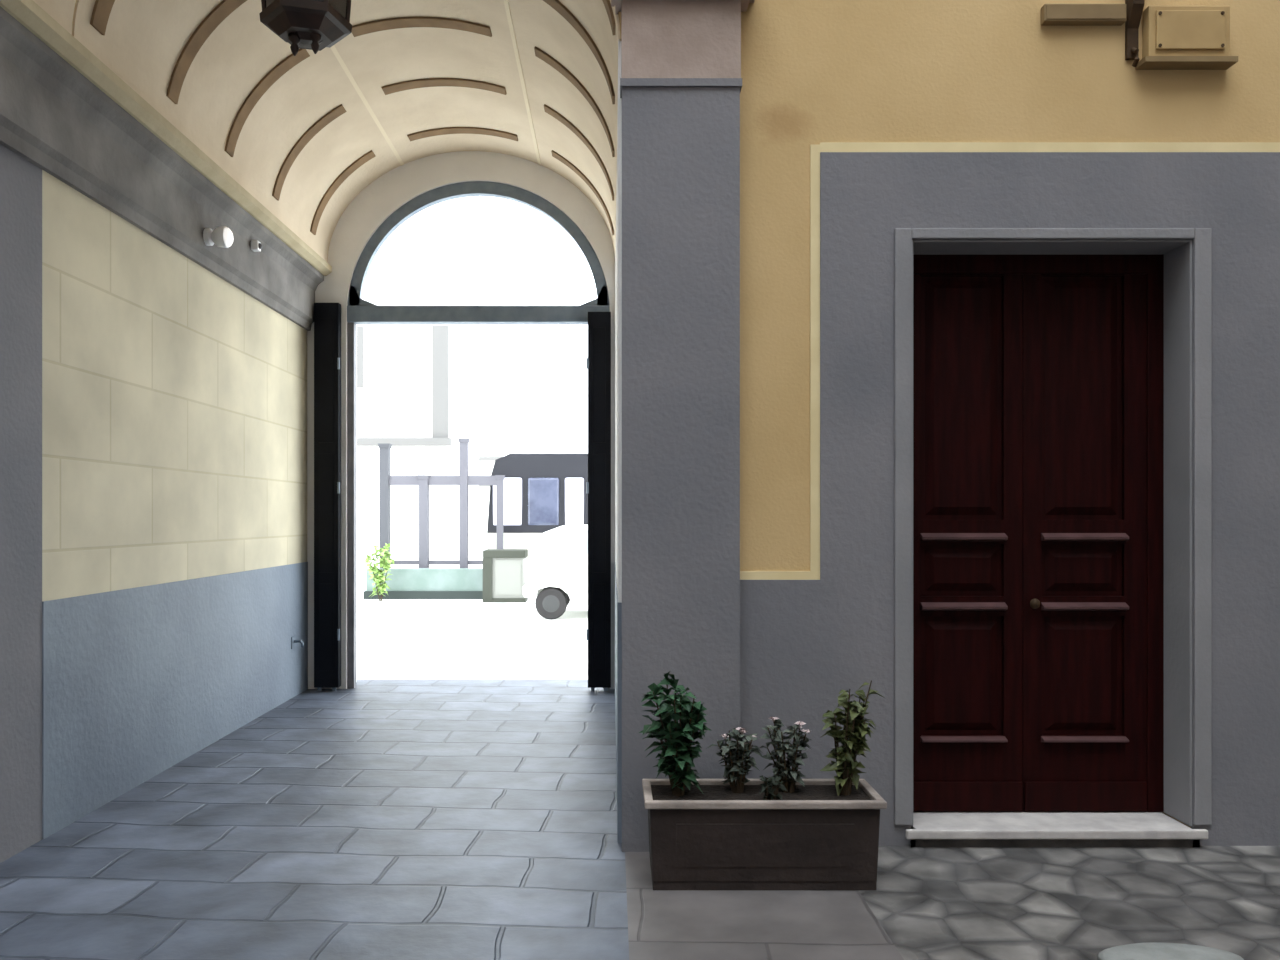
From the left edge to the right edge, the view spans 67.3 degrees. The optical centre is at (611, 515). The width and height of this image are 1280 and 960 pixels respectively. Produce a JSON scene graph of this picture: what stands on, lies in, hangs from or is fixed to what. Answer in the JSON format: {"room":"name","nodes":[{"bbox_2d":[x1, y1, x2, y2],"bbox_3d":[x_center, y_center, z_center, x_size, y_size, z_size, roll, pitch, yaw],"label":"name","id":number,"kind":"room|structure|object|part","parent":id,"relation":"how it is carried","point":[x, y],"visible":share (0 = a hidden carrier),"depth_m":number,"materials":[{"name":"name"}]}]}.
{"room":"building courtyard","nodes":[
{"label":"building courtyard","id":0,"kind":"room"},
{"bbox_2d":[42,170,307,838],"bbox_3d":[-2.877,-0.100,6.600,0.306,3.300,4.000,0,0,0],"label":"wall","id":1,"kind":"structure","parent":0,"point":[175,564],"depth_m":5.74,"materials":[{"name":"beige paint"}]},
{"bbox_2d":[0,144,41,862],"bbox_3d":[-3.015,-0.055,4.250,0.570,3.210,0.700,0,0,0],"label":"pilaster","id":2,"kind":"object","parent":1,"relation":"attached to","point":[20,179],"visible":1,"depth_m":4.42,"materials":[{"name":"grey paint"}]},
{"bbox_2d":[0,0,331,330],"bbox_3d":[-2.905,-1.955,6.215,0.790,0.590,4.770,0,0,0],"label":"crown molding","id":3,"kind":"structure","parent":1,"relation":"attached to","point":[63,110],"depth_m":5.24,"materials":[{"name":"grey stone"}]},
{"bbox_2d":[33,0,75,34],"bbox_3d":[-2.155,-3.010,4.215,1.790,1.520,0.630,0,0,0],"label":"band","id":4,"kind":"object","parent":3,"relation":"on","point":[62,11],"visible":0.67,"depth_m":4.44,"materials":[{"name":"beige paint"}]},
{"bbox_2d":[203,226,232,247],"bbox_3d":[-2.577,-1.830,6.300,0.166,0.140,0.140,0,0,0],"label":"wall spotlight","id":5,"kind":"object","parent":1,"relation":"attached to","point":[222,236],"visible":1,"depth_m":6.26,"materials":[{"name":"white plastic"}]},
{"bbox_3d":[-2.640,-1.830,6.300,0.040,0.110,0.110,0,0,0],"label":"plate","id":6,"kind":"part","parent":5,"relation":"part of","materials":[{"name":"white ceramic"}]},
{"bbox_3d":[-2.517,-1.830,6.300,0.046,0.132,0.132,0,0,0],"label":"lamp glass","id":7,"kind":"part","parent":5,"relation":"part of","materials":[{"name":"white glass"}]},
{"bbox_2d":[251,240,261,251],"bbox_3d":[-2.623,-1.995,7.095,0.075,0.070,0.070,0,0,0],"label":"wall sensor","id":8,"kind":"object","parent":1,"relation":"attached to","point":[256,246],"visible":1,"depth_m":7.06,"materials":[{"name":"white plastic"}]},
{"bbox_2d":[291,636,303,648],"bbox_3d":[-2.679,1.080,8.200,0.091,0.100,0.100,0,0,0],"label":"gate catch","id":9,"kind":"object","parent":1,"relation":"attached to","point":[294,641],"visible":1,"depth_m":8.19,"materials":[{"name":"paint"}]},
{"bbox_3d":[-2.720,1.080,8.200,0.008,0.100,0.100,0,0,0],"label":"plate","id":10,"kind":"part","parent":9,"relation":"part of","materials":[{"name":"paint"}]},
{"bbox_2d":[72,0,619,261],"bbox_3d":[-1.260,-2.885,6.575,3.080,1.270,4.050,0,0,0],"label":"ceiling","id":11,"kind":"structure","parent":0,"point":[305,133],"depth_m":6.60,"materials":[{"name":"beige paint"}]},
{"bbox_2d":[259,0,351,55],"bbox_3d":[-1.560,-2.784,4.900,0.483,0.898,0.483,0,0,0],"label":"hanging lantern","id":12,"kind":"object","parent":11,"relation":"hanging from","point":[315,25],"visible":1,"depth_m":4.82,"materials":[{"name":"black metal"}]},
{"bbox_3d":[-1.687,-2.695,4.773,0.030,0.350,0.225,0,0,-45],"label":"glass pane","id":13,"kind":"part","parent":12,"relation":"part of","materials":[{"name":"black"}]},
{"bbox_3d":[-1.387,-2.695,4.853,0.030,0.350,0.225,0,0,15],"label":"glass pane","id":14,"kind":"part","parent":12,"relation":"part of","materials":[{"name":"black"}]},
{"bbox_2d":[307,151,614,688],"bbox_3d":[0.250,-6.950,8.775,12.500,17.000,0.350,0,0,0],"label":"wall","id":15,"kind":"structure","parent":0,"point":[375,203],"depth_m":8.60,"materials":[{"name":"paint"}]},
{"bbox_2d":[314,303,340,690],"bbox_3d":[-2.525,-0.170,8.533,0.231,3.440,0.094,0,0,0],"label":"gate leaf","id":16,"kind":"object","parent":15,"relation":"attached to","point":[327,316],"visible":1,"depth_m":8.50,"materials":[{"name":"paint"}]},
{"bbox_3d":[-2.530,-0.185,8.563,0.220,3.410,0.034,0,0,0],"label":"folding panel","id":17,"kind":"part","parent":16,"relation":"part of","materials":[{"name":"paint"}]},
{"bbox_2d":[347,181,609,687],"bbox_3d":[-1.200,-0.730,8.675,2.360,4.560,0.130,0,0,0],"label":"door frame","id":18,"kind":"structure","parent":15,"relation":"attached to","point":[360,311],"depth_m":8.63,"materials":[{"name":"grey paint"}]},
{"bbox_2d":[586,312,610,690],"bbox_3d":[-0.118,-0.130,8.533,0.216,3.360,0.094,0,0,0],"label":"gate leaf","id":19,"kind":"object","parent":18,"relation":"attached to","point":[598,362],"visible":1,"depth_m":8.50,"materials":[{"name":"paint"}]},
{"bbox_2d":[615,39,621,842],"bbox_3d":[0.178,-0.355,6.575,0.304,3.810,4.050,0,0,0],"label":"wall","id":20,"kind":"structure","parent":0,"point":[618,255],"depth_m":4.55,"materials":[{"name":"paint"}]},
{"bbox_2d":[0,680,1279,959],"bbox_3d":[0.000,1.650,1.050,13.000,0.200,16.100,0,0,0],"label":"floor","id":21,"kind":"structure","parent":0,"point":[373,819],"depth_m":4.14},
{"bbox_2d":[642,779,886,889],"bbox_3d":[0.632,1.363,4.120,0.995,0.375,0.360,0,0,0],"label":"stone planter","id":22,"kind":"object","parent":21,"relation":"on","point":[716,838],"visible":1,"depth_m":3.96,"materials":[{"name":"brown stone"}]},
{"bbox_2d":[639,671,710,795],"bbox_3d":[0.269,0.932,4.114,0.312,0.533,0.278,0,0,0],"label":"leafy plant","id":23,"kind":"object","parent":22,"relation":"in","point":[678,751],"visible":1,"depth_m":4.07,"materials":[{"name":"green plant"}]},
{"bbox_2d":[706,727,763,792],"bbox_3d":[0.547,1.056,4.167,0.220,0.285,0.190,0,0,-29],"label":"flowering plant","id":24,"kind":"object","parent":22,"relation":"on","point":[735,751],"visible":1,"depth_m":4.14,"materials":[{"name":"green plant"}]},
{"bbox_3d":[0.632,1.360,3.982,0.735,0.180,0.056,0,0,0],"label":"panel","id":25,"kind":"part","parent":22,"relation":"part of","materials":[{"name":"brown ceramic"}]},
{"bbox_2d":[759,775,786,799],"bbox_3d":[0.674,1.141,4.021,0.123,0.114,0.108,0,0,0],"label":"plant","id":26,"kind":"object","parent":22,"relation":"on","point":[770,789],"visible":0.96,"depth_m":4.01,"materials":[{"name":"green plant"}]},
{"bbox_2d":[759,717,811,792],"bbox_3d":[0.755,1.040,4.162,0.241,0.317,0.181,0,0,0],"label":"flowering plant","id":27,"kind":"object","parent":22,"relation":"in","point":[782,769],"visible":1,"depth_m":4.14,"materials":[{"name":"green plant"}]},
{"bbox_2d":[820,680,884,795],"bbox_3d":[1.014,0.955,4.135,0.270,0.496,0.233,0,0,-17],"label":"shrub","id":28,"kind":"object","parent":22,"relation":"in","point":[852,737],"visible":1,"depth_m":4.11,"materials":[{"name":"green plant"}]},
{"bbox_2d":[906,812,1207,846],"bbox_3d":[2.073,1.506,4.641,1.404,0.088,0.358,0,0,0],"label":"threshold","id":29,"kind":"object","parent":21,"relation":"on","point":[929,829],"visible":0.81,"depth_m":4.49,"materials":[{"name":"stone"}]},
{"bbox_2d":[1097,942,1243,959],"bbox_3d":[1.950,1.538,3.330,0.506,0.025,0.260,0,0,0],"label":"manhole cover","id":30,"kind":"object","parent":21,"relation":"on","point":[1155,950],"visible":1,"depth_m":3.35,"materials":[{"name":"grey metal"}]},
{"bbox_2d":[72,0,1279,845],"bbox_3d":[0.000,-6.950,4.696,13.000,17.000,0.368,0,0,0],"label":"wall","id":31,"kind":"structure","parent":0,"point":[803,643],"depth_m":4.51,"materials":[{"name":"grey paint"}]},
{"bbox_2d":[611,0,754,851],"bbox_3d":[0.333,-0.490,4.452,0.674,4.080,0.215,0,0,0],"label":"pilaster","id":32,"kind":"object","parent":31,"relation":"attached to","point":[681,80],"visible":0.94,"depth_m":4.43,"materials":[{"name":"grey paint"}]},
{"bbox_2d":[894,228,1211,826],"bbox_3d":[2.068,0.056,4.688,1.484,2.812,0.384,0,0,0],"label":"door surround","id":33,"kind":"object","parent":31,"relation":"attached to","point":[1177,253],"visible":0.77,"depth_m":4.50,"materials":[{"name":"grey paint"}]},
{"bbox_2d":[913,254,1163,811],"bbox_3d":[2.068,0.083,4.763,1.324,2.755,0.155,0,0,0],"label":"door","id":34,"kind":"structure","parent":33,"relation":"attached to","point":[1038,380],"depth_m":4.74,"materials":[{"name":"red wood"}]},
{"bbox_3d":[1.730,0.791,4.751,0.357,0.540,0.018,0,0,0],"label":"raised panel","id":35,"kind":"part","parent":34,"relation":"part of","materials":[{"name":"red wood"}]},
{"bbox_3d":[1.730,0.268,4.751,0.357,0.208,0.018,0,0,0],"label":"raised panel","id":36,"kind":"part","parent":34,"relation":"part of","materials":[{"name":"red wood"}]},
{"bbox_3d":[1.730,-0.585,4.751,0.357,1.160,0.018,0,0,0],"label":"raised panel","id":37,"kind":"part","parent":34,"relation":"part of","materials":[{"name":"red wood"}]},
{"bbox_3d":[1.730,1.101,4.720,0.417,0.028,0.036,0,0,0],"label":"ledge moulding","id":38,"kind":"part","parent":34,"relation":"part of","materials":[{"name":"brown wood"}]},
{"bbox_3d":[1.730,0.446,4.720,0.417,0.040,0.036,0,0,0],"label":"ledge moulding","id":39,"kind":"part","parent":34,"relation":"part of","materials":[{"name":"brown wood"}]},
{"bbox_3d":[1.730,0.104,4.720,0.417,0.040,0.036,0,0,0],"label":"ledge moulding","id":40,"kind":"part","parent":34,"relation":"part of","materials":[{"name":"brown wood"}]},
{"bbox_3d":[2.073,0.430,4.712,0.052,0.051,0.053,0,0,0],"label":"knob","id":41,"kind":"part","parent":34,"relation":"part of","materials":[{"name":"metal"}]},
{"bbox_3d":[2.325,0.791,4.751,0.357,0.540,0.018,0,0,0],"label":"raised panel","id":42,"kind":"part","parent":34,"relation":"part of","materials":[{"name":"red wood"}]},
{"bbox_3d":[2.325,0.268,4.751,0.357,0.208,0.018,0,0,0],"label":"raised panel","id":43,"kind":"part","parent":34,"relation":"part of","materials":[{"name":"red wood"}]},
{"bbox_3d":[2.325,-0.585,4.751,0.357,1.160,0.018,0,0,0],"label":"raised panel","id":44,"kind":"part","parent":34,"relation":"part of","materials":[{"name":"red wood"}]},
{"bbox_3d":[2.325,1.101,4.720,0.417,0.028,0.036,0,0,0],"label":"ledge moulding","id":45,"kind":"part","parent":34,"relation":"part of","materials":[{"name":"brown wood"}]},
{"bbox_3d":[2.325,0.446,4.720,0.417,0.040,0.036,0,0,0],"label":"ledge moulding","id":46,"kind":"part","parent":34,"relation":"part of","materials":[{"name":"brown wood"}]},
{"bbox_3d":[2.325,0.104,4.720,0.417,0.040,0.036,0,0,0],"label":"ledge moulding","id":47,"kind":"part","parent":34,"relation":"part of","materials":[{"name":"brown wood"}]},
{"bbox_2d":[1040,4,1125,25],"bbox_3d":[2.212,-2.353,4.505,0.385,0.083,0.049,0,0,0],"label":"duct","id":48,"kind":"object","parent":31,"relation":"attached to","point":[1050,14],"visible":1,"depth_m":4.48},
{"bbox_2d":[1125,0,1144,66],"bbox_3d":[2.447,-2.401,4.485,0.055,0.599,0.090,0,0,0],"label":"wall bracket","id":49,"kind":"object","parent":31,"relation":"attached to","point":[1134,8],"visible":1,"depth_m":4.51,"materials":[{"name":"metal"}]},
{"bbox_3d":[2.447,-2.425,4.520,0.055,0.550,0.020,0,0,0],"label":"plate","id":50,"kind":"part","parent":49,"relation":"part of","materials":[{"name":"metal"}]},
{"bbox_2d":[1135,5,1237,69],"bbox_3d":[2.685,-2.243,4.487,0.430,0.275,0.085,0,0,0],"label":"junction box","id":51,"kind":"object","parent":31,"relation":"attached to","point":[1174,37],"visible":0.99,"depth_m":4.46,"materials":[{"name":"beige paint"}]},
{"bbox_3d":[2.690,-2.260,4.464,0.320,0.180,0.012,0,0,0],"label":"box lid","id":52,"kind":"part","parent":51,"relation":"part of","materials":[{"name":"beige paint"}]},
{"label":"outside","id":53,"kind":"structure","parent":0,"visible":0},
{"bbox_2d":[357,541,587,679],"bbox_3d":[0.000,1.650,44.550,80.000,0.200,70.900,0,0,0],"label":"ground","id":54,"kind":"structure","parent":53,"point":[398,639],"depth_m":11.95,"materials":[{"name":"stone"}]},
{"bbox_2d":[364,542,393,600],"bbox_3d":[-4.257,1.014,17.501,0.551,1.075,0.494,0,0,0],"label":"shrub","id":55,"kind":"object","parent":54,"relation":"on","point":[385,562],"visible":1,"depth_m":17.43,"materials":[{"name":"green plant"}]},
{"bbox_2d":[357,196,477,572],"bbox_3d":[-10.225,-7.075,28.850,12.150,17.250,6.300,0,0,0],"label":"building","id":56,"kind":"structure","parent":54,"relation":"on","point":[417,385],"depth_m":26.00,"materials":[{"name":"grey"}]},
{"bbox_3d":[-7.200,-4.300,25.933,0.960,1.660,0.015,0,0,0],"label":"pane","id":57,"kind":"part","parent":56,"relation":"part of","materials":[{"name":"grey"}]},
{"bbox_2d":[363,568,482,598],"bbox_3d":[-3.151,1.270,18.050,2.946,0.560,0.380,0,0,0],"label":"wall","id":58,"kind":"structure","parent":54,"relation":"on","point":[405,583],"depth_m":17.90,"materials":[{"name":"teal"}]},
{"bbox_2d":[378,438,504,567],"bbox_3d":[-3.258,0.035,18.380,2.407,3.030,0.230,0,0,0],"label":"railing","id":59,"kind":"object","parent":54,"relation":"on","point":[463,480],"visible":0.78,"depth_m":18.30,"materials":[{"name":"grey metal"}]},
{"bbox_3d":[-4.346,0.085,18.380,0.230,2.930,0.230,0,0,0],"label":"post","id":60,"kind":"part","parent":59,"relation":"part of","materials":[{"name":"grey metal"}]},
{"bbox_3d":[-3.599,0.385,18.380,0.230,2.330,0.230,0,0,0],"label":"post","id":61,"kind":"part","parent":59,"relation":"part of","materials":[{"name":"grey metal"}]},
{"bbox_3d":[-3.245,0.890,18.380,2.202,0.080,0.060,0,0,0],"label":"rail","id":62,"kind":"part","parent":59,"relation":"part of","materials":[{"name":"grey metal"}]},
{"bbox_3d":[-3.245,-0.680,18.380,2.202,0.180,0.100,0,0,0],"label":"rail","id":63,"kind":"part","parent":59,"relation":"part of","materials":[{"name":"grey metal"}]},
{"bbox_3d":[-2.834,0.035,18.380,0.210,3.030,0.210,0,0,0],"label":"post","id":64,"kind":"part","parent":59,"relation":"part of","materials":[{"name":"grey metal"}]},
{"bbox_3d":[-2.144,0.385,18.380,0.180,2.330,0.180,0,0,0],"label":"post","id":65,"kind":"part","parent":59,"relation":"part of","materials":[{"name":"grey metal"}]},
{"bbox_2d":[478,457,500,540],"bbox_3d":[0.000,-1.075,62.850,60.600,5.250,6.300,0,0,0],"label":"building","id":66,"kind":"structure","parent":54,"relation":"on","point":[485,464],"depth_m":60.01,"materials":[{"name":"grey"}]},
{"bbox_2d":[483,549,527,602],"bbox_3d":[-1.930,1.080,17.410,0.767,0.940,0.520,0,0,0],"label":"utility box","id":67,"kind":"object","parent":54,"relation":"on","point":[503,574],"visible":0.99,"depth_m":17.19,"materials":[{"name":"grey paint"}]},
{"bbox_3d":[-1.860,1.100,17.194,0.467,0.620,0.012,0,0,0],"label":"cabinet door","id":68,"kind":"part","parent":67,"relation":"part of","materials":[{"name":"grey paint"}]},
{"bbox_2d":[487,453,587,558],"bbox_3d":[0.171,0.161,19.644,5.225,2.777,1.812,0,0,0],"label":"van","id":69,"kind":"object","parent":54,"relation":"on","point":[543,492],"visible":0.12,"depth_m":18.75,"materials":[{"name":"grey paint"}]},
{"bbox_2d":[522,525,587,619],"bbox_3d":[0.449,0.840,15.100,3.580,1.420,1.600,0,0,0],"label":"parked car","id":70,"kind":"object","parent":54,"relation":"on","point":[555,570],"visible":0.44,"depth_m":14.33,"materials":[{"name":"white paint"}]}
]}

